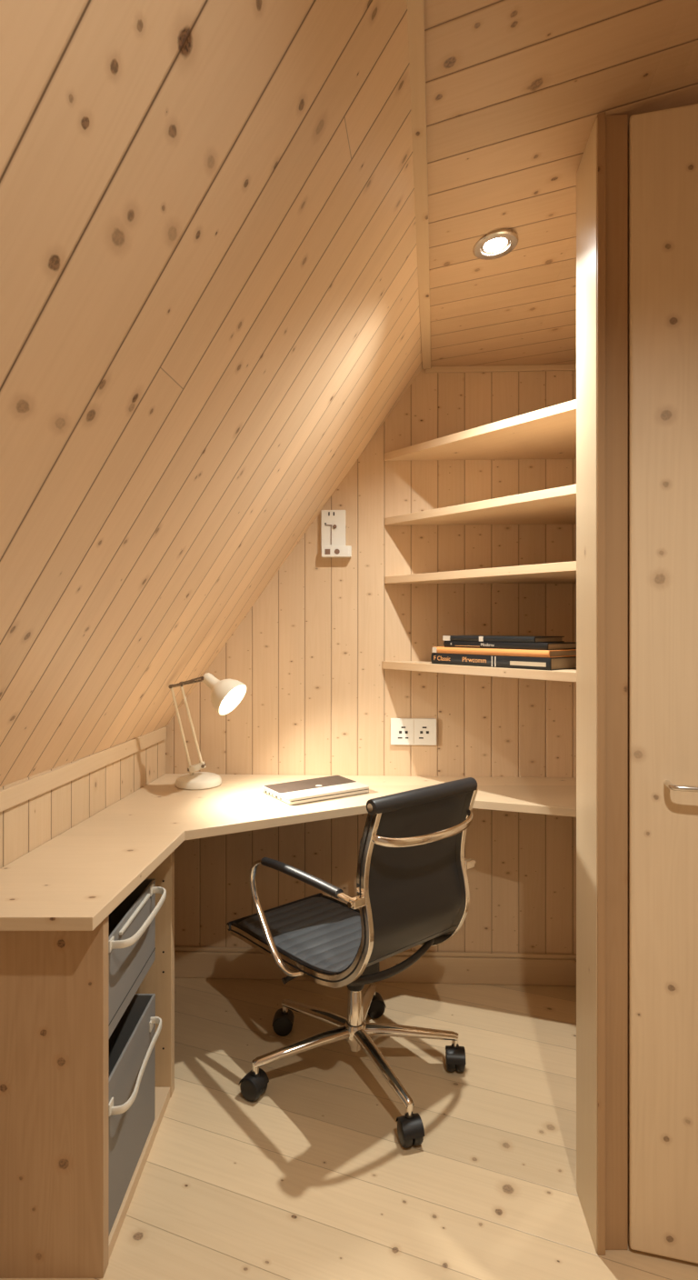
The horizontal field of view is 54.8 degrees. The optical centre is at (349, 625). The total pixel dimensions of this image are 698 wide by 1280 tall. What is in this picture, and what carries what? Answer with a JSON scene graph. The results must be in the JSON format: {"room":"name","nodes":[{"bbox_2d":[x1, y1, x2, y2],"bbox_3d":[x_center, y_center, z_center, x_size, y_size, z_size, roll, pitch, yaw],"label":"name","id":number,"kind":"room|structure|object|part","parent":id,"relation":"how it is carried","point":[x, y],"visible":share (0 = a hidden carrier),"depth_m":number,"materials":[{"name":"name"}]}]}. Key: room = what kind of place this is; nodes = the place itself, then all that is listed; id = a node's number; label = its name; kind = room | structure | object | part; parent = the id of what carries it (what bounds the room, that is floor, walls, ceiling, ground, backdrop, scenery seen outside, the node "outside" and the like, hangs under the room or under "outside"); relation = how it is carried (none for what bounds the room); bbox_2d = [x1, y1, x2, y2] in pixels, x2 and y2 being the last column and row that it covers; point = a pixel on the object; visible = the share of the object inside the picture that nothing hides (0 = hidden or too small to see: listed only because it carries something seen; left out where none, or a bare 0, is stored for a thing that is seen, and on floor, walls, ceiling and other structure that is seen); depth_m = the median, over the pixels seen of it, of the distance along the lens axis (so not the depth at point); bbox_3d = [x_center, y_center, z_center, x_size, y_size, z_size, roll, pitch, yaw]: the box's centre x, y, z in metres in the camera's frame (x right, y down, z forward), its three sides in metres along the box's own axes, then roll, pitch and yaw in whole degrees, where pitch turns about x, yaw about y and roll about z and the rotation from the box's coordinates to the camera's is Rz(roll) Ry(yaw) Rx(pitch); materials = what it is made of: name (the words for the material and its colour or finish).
{"room":"home office","nodes":[
{"label":"home office","id":0,"kind":"room"},
{"bbox_2d":[0,740,165,868],"bbox_3d":[-0.899,0.818,0.450,0.001,0.930,4.126,0,0,6],"label":"wall","id":1,"kind":"structure","parent":0,"point":[25,826],"depth_m":1.81,"materials":[{"name":"brown wood"}]},
{"bbox_2d":[0,726,166,811],"bbox_3d":[-0.892,0.392,0.475,0.009,0.046,3.977,0,0,6],"label":"trim","id":2,"kind":"structure","parent":1,"relation":"attached to","point":[11,796],"depth_m":1.80,"materials":[{"name":"brown wood"}]},
{"bbox_2d":[0,0,422,787],"bbox_3d":[-0.360,-0.275,1.174,0.957,1.332,3.332,0,0,7],"label":"ceiling","id":3,"kind":"structure","parent":0,"point":[210,312],"depth_m":1.05,"materials":[{"name":"brown wood"}]},
{"bbox_2d":[0,977,697,1279],"bbox_3d":[0.200,1.283,0.400,3.000,0.001,4.200,0,0,0],"label":"floor","id":4,"kind":"structure","parent":0,"point":[313,1177],"depth_m":1.63,"materials":[{"name":"brown wood"}]},
{"bbox_2d":[0,850,174,1278],"bbox_3d":[-0.635,0.926,1.592,0.303,0.714,0.540,0,0,0],"label":"base cabinet","id":5,"kind":"object","parent":4,"relation":"on","point":[54,985],"visible":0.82,"depth_m":1.32,"materials":[{"name":"brown wood"}]},
{"bbox_3d":[-0.635,0.926,1.337,0.303,0.714,0.030,0,0,0],"label":"panel","id":6,"kind":"part","parent":5,"relation":"part of","materials":[{"name":"brown wood"}]},
{"bbox_2d":[108,993,161,1236],"bbox_3d":[-0.559,1.093,1.534,0.213,0.317,0.351,0,0,0],"label":"drawer","id":7,"kind":"object","parent":5,"relation":"in","point":[132,1043],"visible":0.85,"depth_m":1.54,"materials":[{"name":"grey"}]},
{"bbox_3d":[-0.473,0.989,1.527,0.040,0.035,0.291,0,0,0],"label":"handle","id":8,"kind":"part","parent":7,"relation":"part of","materials":[{"name":"beige metal"}]},
{"bbox_2d":[108,879,166,1039],"bbox_3d":[-0.554,0.746,1.534,0.224,0.206,0.351,0,0,0],"label":"drawer","id":9,"kind":"object","parent":5,"relation":"in","point":[132,924],"visible":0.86,"depth_m":1.53,"materials":[{"name":"grey"}]},
{"bbox_3d":[-0.467,0.658,1.530,0.050,0.015,0.294,0,0,0],"label":"handle","id":10,"kind":"part","parent":9,"relation":"part of","materials":[{"name":"beige metal"}]},
{"bbox_3d":[-0.636,1.268,1.590,0.301,0.030,0.475,0,0,0],"label":"panel","id":11,"kind":"part","parent":5,"relation":"part of","materials":[{"name":"brown wood"}]},
{"bbox_3d":[-0.635,0.926,1.845,0.303,0.714,0.034,0,0,0],"label":"panel","id":12,"kind":"part","parent":5,"relation":"part of","materials":[{"name":"brown wood"}]},
{"bbox_2d":[0,773,576,930],"bbox_3d":[0.015,0.603,1.859,1.646,0.120,1.213,0,0,0],"label":"desk","id":13,"kind":"object","parent":5,"relation":"on","point":[75,879],"visible":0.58,"depth_m":1.84,"materials":[{"name":"brown wood"}]},
{"bbox_2d":[168,672,247,789],"bbox_3d":[-0.483,0.347,2.190,0.217,0.391,0.358,0,0,-33],"label":"desk lamp","id":14,"kind":"object","parent":13,"relation":"on","point":[226,695],"visible":1,"depth_m":2.16,"materials":[{"name":"beige metal"}]},
{"bbox_3d":[-0.550,0.337,2.204,0.008,0.285,0.148,0,0,11],"label":"arm","id":15,"kind":"part","parent":14,"relation":"part of","materials":[{"name":"white metal"}]},
{"bbox_3d":[-0.514,0.332,2.204,0.008,0.283,0.150,0,0,14],"label":"arm","id":16,"kind":"part","parent":14,"relation":"part of","materials":[{"name":"white metal"}]},
{"bbox_3d":[-0.514,0.494,2.280,0.058,0.066,0.028,0,0,0],"label":"stem","id":17,"kind":"part","parent":14,"relation":"part of","materials":[{"name":"white metal"}]},
{"bbox_3d":[-0.396,0.217,2.108,0.143,0.132,0.120,0,0,0],"label":"lamp shade","id":18,"kind":"part","parent":14,"relation":"part of","materials":[{"name":"white metal"}]},
{"bbox_3d":[-0.386,0.219,2.113,0.070,0.065,0.060,0,0,0],"label":"bulb","id":19,"kind":"part","parent":14,"relation":"part of","materials":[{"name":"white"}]},
{"bbox_2d":[262,775,369,804],"bbox_3d":[-0.107,0.532,2.186,0.292,0.023,0.198,0,0,-33],"label":"laptop","id":20,"kind":"object","parent":13,"relation":"on","point":[333,786],"visible":1,"depth_m":2.15,"materials":[{"name":"silver metal"}]},
{"bbox_3d":[-0.126,0.521,2.216,0.286,0.001,0.119,0,0,-33],"label":"lid panel","id":21,"kind":"part","parent":20,"relation":"part of","materials":[{"name":"brown"}]},
{"bbox_2d":[226,777,478,1148],"bbox_3d":[-0.024,0.848,1.950,0.586,0.869,0.745,0,0,-40],"label":"office chair","id":22,"kind":"object","parent":4,"relation":"on","point":[413,886],"visible":1,"depth_m":1.81,"materials":[{"name":"black leather"}]},
{"bbox_3d":[-0.254,1.206,1.828,0.019,0.043,0.019,0,0,-40],"label":"caster stem","id":23,"kind":"part","parent":22,"relation":"part of","materials":[{"name":"silver metal"}]},
{"bbox_3d":[-0.201,1.206,2.120,0.019,0.043,0.019,0,0,-40],"label":"caster stem","id":24,"kind":"part","parent":22,"relation":"part of","materials":[{"name":"silver metal"}]},
{"bbox_3d":[-0.122,0.985,1.909,0.144,0.028,0.017,0,0,-30],"label":"lever","id":25,"kind":"part","parent":22,"relation":"part of","materials":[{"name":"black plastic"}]},
{"bbox_3d":[-0.122,0.803,1.791,0.050,0.298,0.475,0,0,-40],"label":"armrest","id":26,"kind":"part","parent":22,"relation":"part of","materials":[{"name":"silver metal"}]},
{"bbox_3d":[-0.131,1.172,1.873,0.277,0.059,0.038,0,0,-21],"label":"leg","id":27,"kind":"part","parent":22,"relation":"part of","materials":[{"name":"silver metal"}]},
{"bbox_3d":[-0.149,0.703,1.857,0.015,0.539,0.696,0,0,-40],"label":"rail","id":28,"kind":"part","parent":22,"relation":"part of","materials":[{"name":"silver metal"}]},
{"bbox_3d":[-0.103,1.172,2.034,0.277,0.059,0.038,0,0,40],"label":"leg","id":29,"kind":"part","parent":22,"relation":"part of","materials":[{"name":"silver metal"}]},
{"bbox_3d":[-0.039,0.894,1.999,0.335,0.114,0.586,0,0,-40],"label":"seat","id":30,"kind":"part","parent":22,"relation":"part of","materials":[{"name":"grey leather"}]},
{"bbox_3d":[0.050,1.172,2.086,0.038,0.059,0.277,0,0,11],"label":"leg","id":31,"kind":"part","parent":22,"relation":"part of","materials":[{"name":"silver metal"}]},
{"bbox_3d":[0.089,1.172,1.787,0.038,0.059,0.277,0,0,-26],"label":"leg","id":32,"kind":"part","parent":22,"relation":"part of","materials":[{"name":"silver metal"}]},
{"bbox_3d":[0.150,1.206,1.672,0.019,0.043,0.019,0,0,-40],"label":"caster stem","id":33,"kind":"part","parent":22,"relation":"part of","materials":[{"name":"silver metal"}]},
{"bbox_3d":[0.177,1.172,1.941,0.277,0.059,0.038,0,0,-4],"label":"leg","id":34,"kind":"part","parent":22,"relation":"part of","materials":[{"name":"silver metal"}]},
{"bbox_3d":[0.167,0.646,1.750,0.335,0.399,0.081,0,0,-40],"label":"backrest","id":35,"kind":"part","parent":22,"relation":"part of","materials":[{"name":"black leather"}]},
{"bbox_3d":[0.121,0.703,2.080,0.015,0.539,0.697,0,0,-40],"label":"rail","id":36,"kind":"part","parent":22,"relation":"part of","materials":[{"name":"silver metal"}]},
{"bbox_3d":[0.307,1.206,1.948,0.019,0.043,0.019,0,0,-40],"label":"caster stem","id":37,"kind":"part","parent":22,"relation":"part of","materials":[{"name":"silver metal"}]},
{"bbox_2d":[597,111,605,1255],"bbox_3d":[0.515,0.117,1.372,0.016,2.332,0.005,0,0,0],"label":"trim","id":38,"kind":"structure","parent":4,"relation":"on","point":[601,117],"depth_m":1.37,"materials":[{"name":"brown wood"}]},
{"bbox_2d":[605,114,628,1249],"bbox_3d":[0.547,0.117,1.428,0.051,2.332,0.094,0,0,0],"label":"trim","id":39,"kind":"structure","parent":4,"relation":"on","point":[616,125],"depth_m":1.38,"materials":[{"name":"brown wood"}]},
{"bbox_2d":[628,103,697,1263],"bbox_3d":[1.047,0.116,1.244,0.980,2.318,0.082,0,0,15],"label":"door","id":40,"kind":"structure","parent":39,"relation":"attached to","point":[663,145],"depth_m":1.35,"materials":[{"name":"brown wood"}]},
{"bbox_3d":[0.706,0.317,1.314,0.159,0.013,0.045,0,0,15],"label":"handle","id":41,"kind":"part","parent":40,"relation":"part of","materials":[{"name":"silver metal"}]},
{"bbox_2d":[165,369,576,954],"bbox_3d":[0.070,0.146,2.435,1.702,2.273,0.001,0,0,2],"label":"wall","id":42,"kind":"structure","parent":0,"point":[310,652],"depth_m":2.43,"materials":[{"name":"brown wood"}]},
{"bbox_2d":[321,510,351,557],"bbox_3d":[-0.045,-0.331,2.422,0.108,0.169,0.036,0,0,2],"label":"wall control","id":43,"kind":"object","parent":42,"relation":"attached to","point":[333,521],"visible":1,"depth_m":2.42,"materials":[{"name":"white plastic"}]},
{"bbox_3d":[-0.056,-0.350,2.429,0.087,0.130,0.022,0,0,2],"label":"plate","id":44,"kind":"part","parent":43,"relation":"part of","materials":[{"name":"white plastic"}]},
{"bbox_2d":[174,946,576,986],"bbox_3d":[0.075,1.228,2.427,1.551,0.110,0.016,0,0,2],"label":"baseboard","id":45,"kind":"structure","parent":42,"relation":"attached to","point":[187,964],"depth_m":2.41,"materials":[{"name":"brown wood"}]},
{"bbox_2d":[390,718,436,745],"bbox_3d":[0.233,0.382,2.422,0.164,0.095,0.013,0,0,3],"label":"wall socket","id":46,"kind":"object","parent":42,"relation":"attached to","point":[404,731],"visible":1,"depth_m":2.42,"materials":[{"name":"white plastic"}]},
{"bbox_2d":[407,0,431,369],"bbox_3d":[0.025,-0.928,0.458,0.031,0.015,3.953,0,0,7],"label":"trim","id":47,"kind":"structure","parent":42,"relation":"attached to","point":[415,8],"depth_m":1.32,"materials":[{"name":"brown wood"}]},
{"bbox_2d":[382,660,576,682],"bbox_3d":[0.480,0.142,2.013,0.719,0.027,0.838,0,0,0],"label":"corner shelf","id":48,"kind":"object","parent":42,"relation":"attached to","point":[565,675],"visible":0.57,"depth_m":2.08,"materials":[{"name":"brown wood"}]},
{"bbox_2d":[430,652,576,670],"bbox_3d":[0.497,0.111,2.155,0.191,0.036,0.458,0,0,-40],"label":"book","id":49,"kind":"object","parent":48,"relation":"on","point":[550,664],"visible":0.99,"depth_m":2.03,"materials":[{"name":"black paper"}]},
{"bbox_2d":[432,646,576,657],"bbox_3d":[0.495,0.082,2.154,0.181,0.020,0.448,0,0,-40],"label":"book","id":50,"kind":"object","parent":49,"relation":"on","point":[565,653],"visible":0.82,"depth_m":2.04,"materials":[{"name":"orange paper"}]},
{"bbox_2d":[443,640,576,649],"bbox_3d":[0.507,0.061,2.141,0.171,0.020,0.394,0,0,-40],"label":"book","id":51,"kind":"object","parent":50,"relation":"on","point":[556,645],"visible":1,"depth_m":2.04,"materials":[{"name":"black paper"}]},
{"bbox_2d":[442,635,564,642],"bbox_3d":[0.488,0.042,2.158,0.161,0.018,0.353,0,0,-40],"label":"book","id":52,"kind":"object","parent":51,"relation":"on","point":[473,638],"visible":1,"depth_m":2.07,"materials":[{"name":"black paper"}]},
{"bbox_2d":[384,399,576,460],"bbox_3d":[0.484,-0.608,2.013,0.711,0.026,0.837,0,0,0],"label":"corner shelf","id":53,"kind":"object","parent":42,"relation":"attached to","point":[548,433],"visible":0.62,"depth_m":2.20,"materials":[{"name":"brown wood"}]},
{"bbox_2d":[384,484,576,525],"bbox_3d":[0.484,-0.375,2.013,0.711,0.026,0.837,0,0,0],"label":"corner shelf","id":54,"kind":"object","parent":42,"relation":"attached to","point":[557,505],"visible":0.62,"depth_m":2.18,"materials":[{"name":"brown wood"}]},
{"bbox_2d":[384,560,576,583],"bbox_3d":[0.484,-0.164,2.013,0.711,0.026,0.837,0,0,0],"label":"corner shelf","id":55,"kind":"object","parent":42,"relation":"attached to","point":[565,572],"visible":0.62,"depth_m":2.15,"materials":[{"name":"brown wood"}]},
{"bbox_2d":[425,364,576,373],"bbox_3d":[0.562,-0.919,2.408,0.576,0.021,0.012,0,0,2],"label":"trim","id":56,"kind":"structure","parent":42,"relation":"attached to","point":[523,367],"depth_m":2.40,"materials":[{"name":"brown wood"}]},
{"bbox_2d":[424,0,697,366],"bbox_3d":[0.671,-1.013,0.419,1.898,0.167,4.037,0,0,0],"label":"ceiling","id":57,"kind":"structure","parent":0,"point":[516,90],"depth_m":1.36,"materials":[{"name":"brown wood"}]},
{"bbox_2d":[472,229,519,259],"bbox_3d":[0.373,-0.970,1.715,0.115,0.025,0.115,0,0,-15],"label":"recessed light","id":58,"kind":"object","parent":57,"relation":"in","point":[496,244],"visible":1,"depth_m":1.71,"materials":[{"name":"silver metal"}]},
{"bbox_3d":[0.685,0.103,1.992,0.310,2.360,0.915,0,0,0],"label":"wall","id":59,"kind":"structure","parent":0,"visible":0},
{"bbox_2d":[576,117,597,1252],"bbox_3d":[0.517,0.121,1.452,0.016,2.323,0.156,0,0,3],"label":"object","id":60,"kind":"structure","parent":59,"relation":"attached to","point":[586,175],"depth_m":1.44,"materials":[{"name":"brown wood"}]}
]}

